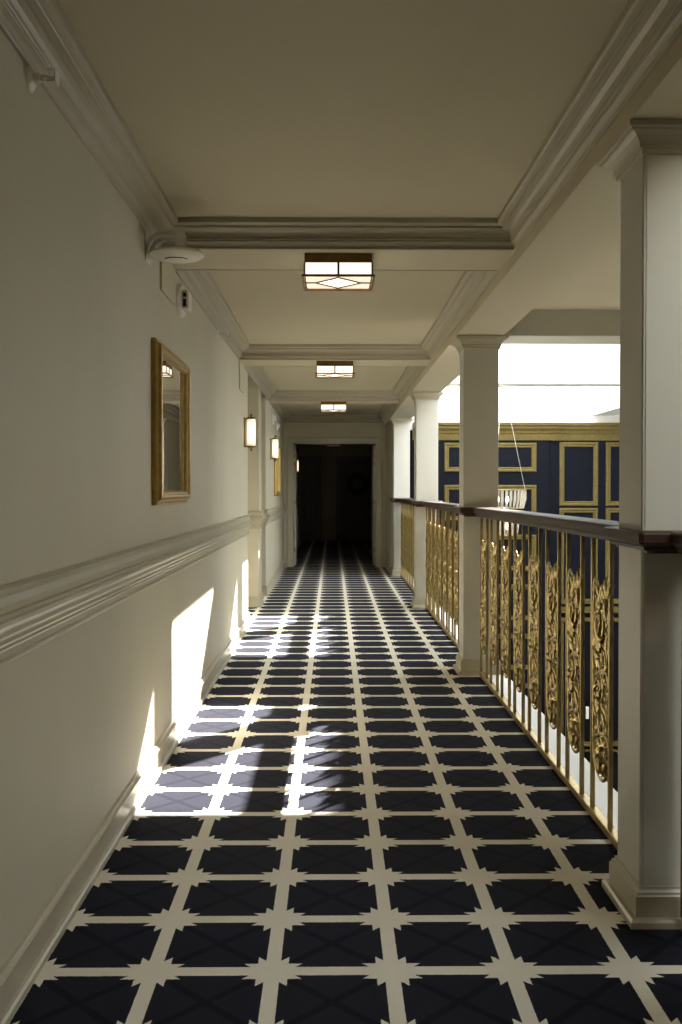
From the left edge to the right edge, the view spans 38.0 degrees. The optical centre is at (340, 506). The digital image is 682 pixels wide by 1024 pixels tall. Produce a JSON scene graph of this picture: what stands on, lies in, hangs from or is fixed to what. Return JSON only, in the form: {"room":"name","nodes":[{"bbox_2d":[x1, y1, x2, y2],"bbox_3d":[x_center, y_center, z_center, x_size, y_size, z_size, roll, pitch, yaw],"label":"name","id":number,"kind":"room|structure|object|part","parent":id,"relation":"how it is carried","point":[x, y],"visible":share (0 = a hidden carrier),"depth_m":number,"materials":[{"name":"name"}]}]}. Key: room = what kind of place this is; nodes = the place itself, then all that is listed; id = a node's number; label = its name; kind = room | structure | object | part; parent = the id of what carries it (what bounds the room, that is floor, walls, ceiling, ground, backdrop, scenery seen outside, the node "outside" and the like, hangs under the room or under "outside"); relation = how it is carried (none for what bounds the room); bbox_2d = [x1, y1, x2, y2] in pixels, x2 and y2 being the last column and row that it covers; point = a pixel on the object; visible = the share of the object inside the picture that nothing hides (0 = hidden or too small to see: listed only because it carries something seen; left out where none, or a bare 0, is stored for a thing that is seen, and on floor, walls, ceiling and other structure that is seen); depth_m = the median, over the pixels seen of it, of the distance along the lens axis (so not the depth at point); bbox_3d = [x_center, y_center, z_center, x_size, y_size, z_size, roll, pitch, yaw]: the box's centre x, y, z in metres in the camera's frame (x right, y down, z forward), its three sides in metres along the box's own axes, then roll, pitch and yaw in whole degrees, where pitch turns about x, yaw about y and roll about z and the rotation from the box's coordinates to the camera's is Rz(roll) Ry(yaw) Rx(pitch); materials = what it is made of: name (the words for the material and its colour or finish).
{"room":"hotel corridor","nodes":[
{"label":"hotel corridor","id":0,"kind":"room"},
{"bbox_2d":[0,29,283,967],"bbox_3d":[-0.967,-0.126,5.840,0.300,2.500,19.700,0,1,-1],"label":"wall","id":1,"kind":"structure","parent":0,"point":[82,305],"depth_m":3.06,"materials":[{"name":"paint"}]},
{"bbox_2d":[26,65,59,92],"bbox_3d":[-0.753,-1.083,2.506,0.072,0.072,0.072,0,1,-1],"label":"sprinkler","id":2,"kind":"object","parent":1,"relation":"attached to","point":[32,78],"visible":1,"depth_m":2.50,"materials":[{"name":"white metal"}]},
{"bbox_2d":[0,559,285,1023],"bbox_3d":[-0.904,1.064,5.861,0.226,0.119,19.700,0,1,-1],"label":"baseboard","id":3,"kind":"structure","parent":1,"relation":"attached to","point":[21,968],"depth_m":3.13,"materials":[{"name":"paint"}]},
{"bbox_2d":[0,504,286,666],"bbox_3d":[-0.889,0.215,5.847,0.255,0.182,19.700,0,1,-1],"label":"trim","id":4,"kind":"structure","parent":1,"relation":"attached to","point":[34,610],"depth_m":3.07,"materials":[{"name":"paint"}]},
{"bbox_2d":[151,337,190,504],"bbox_3d":[-0.785,-0.366,4.633,0.043,0.710,0.890,0,1,-1],"label":"wall mirror","id":5,"kind":"object","parent":1,"relation":"attached to","point":[170,376],"visible":1,"depth_m":4.56,"materials":[{"name":"mirror glass"},{"name":"gilded wood"}]},
{"bbox_3d":[-0.798,-0.366,4.633,0.015,0.600,0.780,0,1,-1],"label":"glass","id":6,"kind":"part","parent":5,"relation":"part of","materials":[{"name":"silver mirror"}]},
{"bbox_2d":[145,230,203,265],"bbox_3d":[-0.685,-1.072,4.097,0.237,0.128,0.224,0,1,-1],"label":"smoke detector","id":7,"kind":"object","parent":1,"relation":"attached to","point":[180,253],"visible":1,"depth_m":4.05,"materials":[{"name":"white plastic"}]},
{"bbox_2d":[176,284,191,317],"bbox_3d":[-0.782,-1.025,4.947,0.058,0.165,0.235,0,1,-1],"label":"fire alarm strobe","id":8,"kind":"object","parent":1,"relation":"attached to","point":[183,297],"visible":0.96,"depth_m":4.89,"materials":[{"name":"white plastic"}]},
{"bbox_2d":[217,330,227,338],"bbox_3d":[-0.790,-1.151,6.595,0.072,0.072,0.072,0,1,-1],"label":"sprinkler","id":9,"kind":"object","parent":1,"relation":"attached to","point":[218,332],"visible":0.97,"depth_m":6.58,"materials":[{"name":"white plastic"}]},
{"bbox_2d":[244,414,255,450],"bbox_3d":[-0.791,-0.642,8.604,0.102,0.326,0.090,0,1,-1],"label":"wall sconce","id":10,"kind":"object","parent":1,"relation":"attached to","point":[250,420],"visible":1,"depth_m":8.57,"materials":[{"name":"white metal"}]},
{"bbox_3d":[-0.780,-0.642,8.604,0.072,0.230,0.072,0,1,-1],"label":"lamp shade","id":11,"kind":"part","parent":10,"relation":"part of","materials":[{"name":"beige glass"}]},
{"bbox_2d":[272,414,275,423],"bbox_3d":[-0.856,-1.120,12.726,0.048,0.130,0.100,0,1,-1],"label":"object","id":12,"kind":"structure","parent":1,"relation":"attached to","point":[273,416],"depth_m":12.68,"materials":[{"name":"white paint"}]},
{"bbox_2d":[270,436,278,461],"bbox_3d":[-0.823,-0.712,12.233,0.102,0.326,0.090,0,1,-1],"label":"wall sconce","id":13,"kind":"object","parent":1,"relation":"attached to","point":[274,440],"visible":1,"depth_m":12.20,"materials":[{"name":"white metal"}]},
{"bbox_3d":[-0.812,-0.712,12.233,0.072,0.230,0.072,0,1,-1],"label":"lamp shade","id":14,"kind":"part","parent":13,"relation":"part of","materials":[{"name":"beige glass"}]},
{"bbox_2d":[274,445,280,495],"bbox_3d":[-0.863,-0.497,13.431,0.043,0.710,0.890,0,1,-1],"label":"wall mirror","id":15,"kind":"object","parent":1,"relation":"attached to","point":[277,465],"visible":0.77,"depth_m":13.56,"materials":[{"name":"gold metal"}]},
{"bbox_3d":[-0.876,-0.497,13.431,0.015,0.600,0.780,0,1,-1],"label":"glass","id":16,"kind":"part","parent":15,"relation":"part of","materials":[{"name":"silver mirror"}]},
{"bbox_2d":[320,401,346,411],"bbox_3d":[-0.091,-1.210,12.041,0.329,0.107,0.329,0,1,-1],"label":"ceiling light","id":17,"kind":"object","parent":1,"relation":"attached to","point":[326,406],"visible":1,"depth_m":11.89,"materials":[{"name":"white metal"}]},
{"bbox_3d":[-0.091,-1.196,12.042,0.296,0.052,0.296,0,1,-1],"label":"lamp shade","id":18,"kind":"part","parent":17,"relation":"part of","materials":[{"name":"white glass"}]},
{"bbox_3d":[-0.091,-1.189,12.042,0.329,0.065,0.329,0,1,-1],"label":"frame","id":19,"kind":"part","parent":17,"relation":"part of","materials":[{"name":"white glass"}]},
{"bbox_2d":[271,404,397,422],"bbox_3d":[-0.099,-1.352,13.954,1.580,0.118,3.450,0,1,-1],"label":"trim","id":20,"kind":"structure","parent":1,"relation":"attached to","point":[280,409],"depth_m":15.60,"materials":[{"name":"paint"}]},
{"bbox_2d":[269,401,399,403],"bbox_3d":[-0.087,-1.326,12.027,1.590,0.125,0.405,0,1,-1],"label":"trim","id":21,"kind":"structure","parent":1,"relation":"attached to","point":[270,402],"depth_m":12.05,"materials":[{"name":"paint"}]},
{"bbox_2d":[239,360,430,392],"bbox_3d":[-0.054,-1.147,8.309,1.590,0.360,0.405,0,1,-1],"label":"trim","id":22,"kind":"structure","parent":1,"relation":"attached to","point":[242,363],"depth_m":8.27,"materials":[{"name":"paint"}]},
{"bbox_2d":[315,361,354,377],"bbox_3d":[-0.052,-1.149,8.322,0.329,0.107,0.329,0,1,-1],"label":"ceiling light","id":23,"kind":"object","parent":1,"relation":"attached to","point":[324,369],"visible":1,"depth_m":8.18,"materials":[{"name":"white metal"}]},
{"bbox_3d":[-0.052,-1.106,8.323,0.292,0.004,0.292,0,1,-1],"label":"corner glass","id":24,"kind":"part","parent":23,"relation":"part of","materials":[{"name":"white glass"}]},
{"bbox_3d":[-0.052,-1.135,8.322,0.296,0.052,0.296,0,1,-1],"label":"lamp shade","id":25,"kind":"part","parent":23,"relation":"part of","materials":[{"name":"white glass"}]},
{"bbox_2d":[244,366,426,400],"bbox_3d":[-0.066,-1.290,10.167,1.580,0.118,3.315,0,1,-1],"label":"trim","id":26,"kind":"structure","parent":1,"relation":"attached to","point":[258,374],"depth_m":11.73,"materials":[{"name":"paint"}]},
{"bbox_2d":[175,270,499,359],"bbox_3d":[-0.033,-1.229,6.448,1.580,0.118,3.315,0,1,-1],"label":"trim","id":27,"kind":"structure","parent":1,"relation":"attached to","point":[472,284],"depth_m":6.92,"materials":[{"name":"paint"}]},
{"bbox_2d":[160,250,514,304],"bbox_3d":[-0.021,-1.116,4.590,1.590,0.300,0.405,0,1,-1],"label":"trim","id":28,"kind":"structure","parent":1,"relation":"attached to","point":[213,259],"depth_m":4.55,"materials":[{"name":"paint"}]},
{"bbox_2d":[302,253,374,290],"bbox_3d":[-0.013,-1.088,4.603,0.329,0.107,0.329,0,1,-1],"label":"ceiling light","id":29,"kind":"object","parent":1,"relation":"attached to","point":[336,271],"visible":1,"depth_m":4.46,"materials":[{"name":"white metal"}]},
{"bbox_3d":[-0.013,-1.073,4.603,0.296,0.052,0.296,0,1,-1],"label":"lamp shade","id":30,"kind":"part","parent":29,"relation":"part of","materials":[{"name":"white glass"}]},
{"bbox_3d":[-0.013,-1.043,4.604,0.154,0.004,0.173,1,1,41],"label":"diamond glass","id":31,"kind":"part","parent":29,"relation":"part of","materials":[{"name":"white glass"}]},
{"bbox_3d":[-0.013,-1.044,4.604,0.292,0.004,0.292,0,1,-1],"label":"corner glass","id":32,"kind":"part","parent":29,"relation":"part of","materials":[{"name":"white glass"}]},
{"bbox_2d":[0,0,681,249],"bbox_3d":[0.001,-1.167,2.729,1.580,0.118,3.315,0,1,-1],"label":"trim","id":33,"kind":"structure","parent":1,"relation":"attached to","point":[645,31],"depth_m":3.23,"materials":[{"name":"paint"}]},
{"bbox_2d":[294,444,374,542],"bbox_3d":[-0.102,-0.333,19.872,2.050,2.450,8.050,0,1,-1],"label":"wall","id":34,"kind":"structure","parent":0,"point":[328,454],"depth_m":23.73,"materials":[{"name":"paint"}]},
{"bbox_2d":[294,445,299,565],"bbox_3d":[-0.726,-0.021,16.154,0.113,1.930,0.637,0,1,-1],"label":"door","id":35,"kind":"structure","parent":34,"relation":"in","point":[295,446],"depth_m":15.86,"materials":[{"name":"paint"}]},
{"bbox_2d":[300,456,320,540],"bbox_3d":[-0.731,-0.186,23.696,0.520,2.020,0.111,0,1,-1],"label":"door","id":36,"kind":"structure","parent":34,"relation":"in","point":[310,466],"depth_m":23.70,"materials":[{"name":"paint"}]},
{"bbox_3d":[-0.731,-0.216,23.722,0.320,1.680,0.058,0,1,-1],"label":"panel moulding","id":37,"kind":"part","parent":36,"relation":"part of","materials":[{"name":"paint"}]},
{"bbox_2d":[324,500,335,505],"bbox_3d":[-0.271,-0.082,23.735,0.280,0.140,0.030,0,1,-1],"label":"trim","id":38,"kind":"structure","parent":34,"relation":"attached to","point":[326,502],"depth_m":23.72,"materials":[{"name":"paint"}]},
{"bbox_2d":[299,536,371,540],"bbox_3d":[-0.136,0.768,23.757,1.750,0.120,0.018,0,1,-1],"label":"baseboard","id":39,"kind":"structure","parent":34,"relation":"attached to","point":[323,538],"depth_m":23.75,"materials":[{"name":"paint"}]},
{"bbox_2d":[336,456,370,540],"bbox_3d":[0.299,-0.186,23.705,0.820,2.020,0.111,0,1,-1],"label":"door","id":40,"kind":"structure","parent":34,"relation":"in","point":[353,512],"depth_m":23.71,"materials":[{"name":"paint"}]},
{"bbox_3d":[0.299,-0.217,23.731,0.620,1.680,0.058,0,1,-1],"label":"panel moulding","id":41,"kind":"part","parent":40,"relation":"part of","materials":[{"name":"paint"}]},
{"bbox_2d":[346,472,367,494],"bbox_3d":[0.392,-0.534,23.641,0.556,0.575,0.079,0,1,-1],"label":"wreath","id":42,"kind":"object","parent":40,"relation":"attached to","point":[358,475],"visible":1,"depth_m":23.64,"materials":[{"name":"green plant"}]},
{"bbox_2d":[372,445,374,564],"bbox_3d":[0.567,-0.022,16.166,0.113,1.930,0.637,0,1,-1],"label":"door","id":43,"kind":"structure","parent":34,"relation":"in","point":[373,446],"depth_m":15.89,"materials":[{"name":"paint"}]},
{"bbox_2d":[298,444,371,444],"bbox_3d":[-0.106,-1.466,19.778,2.140,0.120,8.100,0,1,-1],"label":"ceiling","id":44,"kind":"structure","parent":0,"point":[298,444],"depth_m":23.50,"materials":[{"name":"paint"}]},
{"bbox_2d":[325,444,341,445],"bbox_3d":[-0.136,-1.223,17.607,0.301,0.296,0.100,0,1,-1],"label":"exit sign","id":45,"kind":"object","parent":44,"relation":"hanging from","point":[325,444],"visible":0.16,"depth_m":17.59,"materials":[{"name":"black plastic"}]},
{"bbox_2d":[284,423,386,566],"bbox_3d":[-0.173,-0.290,15.771,2.065,2.500,0.150,0,1,-1],"label":"wall","id":46,"kind":"structure","parent":0,"point":[291,430],"depth_m":15.68,"materials":[{"name":"paint"}]},
{"bbox_2d":[287,438,381,566],"bbox_3d":[-0.102,-0.064,15.686,1.495,2.050,0.030,0,1,-1],"label":"trim","id":47,"kind":"structure","parent":46,"relation":"attached to","point":[290,441],"depth_m":15.67,"materials":[{"name":"paint"}]},
{"bbox_2d":[55,0,629,414],"bbox_3d":[-0.252,-1.337,5.877,2.200,0.120,19.800,0,1,-1],"label":"ceiling","id":48,"kind":"structure","parent":0,"point":[235,108],"depth_m":3.11,"materials":[{"name":"paint"}]},
{"bbox_2d":[9,541,681,1023],"bbox_3d":[-0.169,1.195,10.020,2.440,0.280,28.000,0,1,-1],"label":"floor","id":49,"kind":"structure","parent":0,"point":[349,826],"depth_m":3.23,"materials":[{"name":"carpet"}]},
{"bbox_2d":[389,418,413,576],"bbox_3d":[0.855,-0.127,14.063,0.342,2.227,0.342,0,1,-1],"label":"column","id":50,"kind":"structure","parent":49,"relation":"on","point":[401,426],"depth_m":13.94,"materials":[{"name":"paint"}]},
{"bbox_2d":[400,503,413,592],"bbox_3d":[0.863,0.492,12.214,0.048,1.038,3.412,0,1,-1],"label":"balustrade","id":51,"kind":"object","parent":49,"relation":"on","point":[407,520],"visible":0.57,"depth_m":12.68,"materials":[{"name":"gold metal"}]},
{"bbox_3d":[0.867,0.997,12.209,0.034,0.028,3.385,0,1,-1],"label":"rail","id":52,"kind":"part","parent":51,"relation":"part of","materials":[{"name":"gold metal"}]},
{"bbox_2d":[409,392,443,607],"bbox_3d":[0.888,-0.065,10.344,0.342,2.227,0.342,0,1,-1],"label":"column","id":53,"kind":"structure","parent":49,"relation":"on","point":[425,403],"depth_m":10.23,"materials":[{"name":"paint"}]},
{"bbox_2d":[425,507,458,649],"bbox_3d":[0.895,0.553,8.505,0.048,1.038,3.412,0,1,-1],"label":"balustrade","id":54,"kind":"object","parent":49,"relation":"on","point":[442,543],"visible":0.74,"depth_m":8.61,"materials":[{"name":"gold metal"}]},
{"bbox_3d":[0.900,1.058,8.499,0.034,0.028,3.385,0,1,-1],"label":"rail","id":55,"kind":"part","parent":54,"relation":"part of","materials":[{"name":"gold metal"}]},
{"bbox_2d":[450,335,508,675],"bbox_3d":[0.921,-0.004,6.634,0.342,2.227,0.342,0,1,-1],"label":"column","id":56,"kind":"structure","parent":49,"relation":"on","point":[479,354],"depth_m":6.52,"materials":[{"name":"paint"}]},
{"bbox_2d":[480,517,617,849],"bbox_3d":[0.929,0.615,4.750,0.048,1.038,3.412,0,1,-1],"label":"balustrade","id":57,"kind":"object","parent":49,"relation":"on","point":[603,595],"visible":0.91,"depth_m":4.33,"materials":[{"name":"gold metal"}]},
{"bbox_2d":[390,498,681,553],"bbox_3d":[0.913,0.018,7.582,0.296,0.061,13.345,0,1,-1],"label":"handrail","id":58,"kind":"object","parent":57,"relation":"on","point":[667,541],"visible":0.95,"depth_m":3.71,"materials":[{"name":"brown wood"}]},
{"bbox_3d":[0.933,1.120,4.745,0.034,0.028,3.385,0,1,-1],"label":"rail","id":59,"kind":"part","parent":57,"relation":"part of","materials":[{"name":"gold metal"}]},
{"bbox_2d":[596,119,681,929],"bbox_3d":[0.954,0.058,2.880,0.342,2.227,0.342,0,1,-1],"label":"column","id":60,"kind":"structure","parent":49,"relation":"on","point":[643,883],"depth_m":2.77,"materials":[{"name":"paint"}]},
{"bbox_2d":[680,673,681,918],"bbox_3d":[0.962,0.676,1.031,0.048,1.038,3.412,0,1,-1],"label":"balustrade","id":61,"kind":"object","parent":49,"relation":"on","point":[681,673],"visible":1,"depth_m":2.73,"materials":[{"name":"gold metal"}]},
{"bbox_2d":[386,422,392,567],"bbox_3d":[0.798,-0.227,14.963,0.138,2.400,1.485,0,1,-1],"label":"wall","id":62,"kind":"structure","parent":0,"point":[389,543],"depth_m":14.89,"materials":[{"name":"paint"}]},
{"bbox_2d":[384,418,389,425],"bbox_3d":[0.834,-1.368,15.037,0.305,0.220,1.300,0,1,-1],"label":"trim","id":63,"kind":"structure","parent":62,"relation":"attached to","point":[387,421],"depth_m":15.04,"materials":[{"name":"paint"}]},
{"bbox_2d":[385,559,391,573],"bbox_3d":[0.716,0.913,14.987,0.026,0.119,1.475,0,1,-1],"label":"baseboard","id":64,"kind":"structure","parent":62,"relation":"attached to","point":[388,566],"depth_m":14.93,"materials":[{"name":"paint"}]},
{"bbox_2d":[408,576,617,830],"bbox_3d":[1.023,1.132,5.179,0.153,0.006,18.300,0,1,-1],"label":"trim","id":65,"kind":"structure","parent":62,"relation":"attached to","point":[601,789],"depth_m":4.54,"materials":[{"name":"white paint"}]},
{"bbox_2d":[388,34,681,419],"bbox_3d":[0.921,-1.686,5.181,0.305,1.180,18.400,0,1,-1],"label":"beam","id":66,"kind":"structure","parent":62,"relation":"attached to","point":[585,215],"depth_m":4.02,"materials":[{"name":"paint"}]},
{"bbox_2d":[410,422,619,791],"bbox_3d":[3.472,1.537,14.459,5.200,5.490,0.400,0,1,-1],"label":"wall","id":67,"kind":"structure","parent":0,"point":[568,469],"depth_m":14.40,"materials":[{"name":"blue paint"}]},
{"bbox_3d":[2.163,-0.048,14.346,1.338,0.524,0.030,0,1,-1],"label":"panel moulding","id":68,"kind":"part","parent":67,"relation":"part of","materials":[{"name":"gold metal"}]},
{"bbox_3d":[2.163,-0.709,14.335,1.338,0.422,0.030,0,1,-1],"label":"panel moulding","id":69,"kind":"part","parent":67,"relation":"part of","materials":[{"name":"gold metal"}]},
{"bbox_3d":[2.163,1.395,14.370,1.338,0.524,0.030,0,1,-1],"label":"panel moulding","id":70,"kind":"part","parent":67,"relation":"part of","materials":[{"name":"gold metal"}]},
{"bbox_3d":[3.553,-1.081,14.316,5.040,0.250,0.200,0,1,-1],"label":"cornice","id":71,"kind":"part","parent":67,"relation":"part of","materials":[{"name":"gold metal"}]},
{"bbox_3d":[2.163,2.116,14.382,1.338,0.524,0.030,0,1,-1],"label":"panel moulding","id":72,"kind":"part","parent":67,"relation":"part of","materials":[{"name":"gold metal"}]},
{"bbox_3d":[2.163,0.674,14.358,1.338,0.524,0.030,0,1,-1],"label":"panel moulding","id":73,"kind":"part","parent":67,"relation":"part of","materials":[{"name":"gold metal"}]},
{"bbox_3d":[3.462,0.722,14.430,0.563,1.396,0.030,0,1,-1],"label":"panel moulding","id":74,"kind":"part","parent":67,"relation":"part of","materials":[{"name":"gold metal"}]},
{"bbox_3d":[3.462,-0.471,14.411,0.563,0.931,0.030,0,1,-1],"label":"panel moulding","id":75,"kind":"part","parent":67,"relation":"part of","materials":[{"name":"gold metal"}]},
{"bbox_3d":[3.462,2.569,14.461,0.563,1.891,0.030,0,1,-1],"label":"panel moulding","id":76,"kind":"part","parent":67,"relation":"part of","materials":[{"name":"gold metal"}]},
{"bbox_2d":[586,707,588,718],"bbox_3d":[3.603,3.020,14.476,0.044,0.180,0.017,0,1,-1],"label":"wall plate","id":77,"kind":"object","parent":67,"relation":"attached to","point":[587,708],"visible":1,"depth_m":14.47,"materials":[{"name":"white paint"}]},
{"bbox_3d":[4.579,1.649,14.453,2.985,0.051,0.035,0,1,-1],"label":"dado moulding","id":78,"kind":"part","parent":67,"relation":"part of","materials":[{"name":"gold metal"}]},
{"bbox_3d":[4.579,1.507,14.443,2.985,0.087,0.050,0,1,-1],"label":"dado moulding","id":79,"kind":"part","parent":67,"relation":"part of","materials":[{"name":"gold metal"}]},
{"bbox_3d":[4.579,1.395,14.449,2.985,0.051,0.035,0,1,-1],"label":"dado moulding","id":80,"kind":"part","parent":67,"relation":"part of","materials":[{"name":"gold metal"}]},
{"bbox_3d":[4.579,3.572,14.487,2.985,0.029,0.030,0,1,-1],"label":"dado moulding","id":81,"kind":"part","parent":67,"relation":"part of","materials":[{"name":"gold metal"}]},
{"bbox_3d":[4.141,2.569,14.467,0.567,1.891,0.030,0,1,-1],"label":"panel moulding","id":82,"kind":"part","parent":67,"relation":"part of","materials":[{"name":"gold metal"}]},
{"bbox_3d":[4.141,0.722,14.436,0.567,1.396,0.030,0,1,-1],"label":"panel moulding","id":83,"kind":"part","parent":67,"relation":"part of","materials":[{"name":"gold metal"}]},
{"bbox_3d":[4.141,-0.471,14.417,0.567,0.931,0.030,0,1,-1],"label":"panel moulding","id":84,"kind":"part","parent":67,"relation":"part of","materials":[{"name":"gold metal"}]},
{"bbox_2d":[410,387,619,429],"bbox_3d":[3.421,-1.770,14.504,5.300,1.320,0.200,0,1,-1],"label":"window","id":85,"kind":"structure","parent":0,"point":[525,404],"depth_m":14.40,"materials":[{"name":"white paint"}]},
{"bbox_2d":[591,387,619,415],"bbox_3d":[3.825,-1.761,10.637,0.300,1.010,7.540,0,1,-1],"label":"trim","id":86,"kind":"structure","parent":85,"relation":"attached to","point":[605,401],"depth_m":13.76,"materials":[{"name":"white paint"}]},
{"bbox_2d":[532,231,619,309],"bbox_3d":[3.579,-1.591,5.207,5.150,0.650,18.400,0,1,-1],"label":"ceiling","id":87,"kind":"structure","parent":0,"point":[595,285],"depth_m":5.74,"materials":[{"name":"paint"}]},
{"bbox_2d":[447,344,619,386],"bbox_3d":[2.353,-1.763,10.339,2.650,0.995,0.290,0,1,-1],"label":"trim","id":88,"kind":"structure","parent":87,"relation":"attached to","point":[520,365],"depth_m":10.20,"materials":[{"name":"white paint"}]},
{"bbox_2d":[498,385,526,535],"bbox_3d":[1.688,-0.473,10.359,0.500,1.585,0.498,0,1,-1],"label":"chandelier","id":89,"kind":"object","parent":88,"relation":"hanging from","point":[521,494],"visible":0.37,"depth_m":10.23,"materials":[{"name":"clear glass"}]},
{"bbox_2d":[502,310,619,343],"bbox_3d":[2.536,-1.710,6.670,2.950,1.180,0.370,0,1,-1],"label":"beam","id":90,"kind":"structure","parent":87,"relation":"attached to","point":[538,326],"depth_m":6.49,"materials":[{"name":"paint"}]}
]}

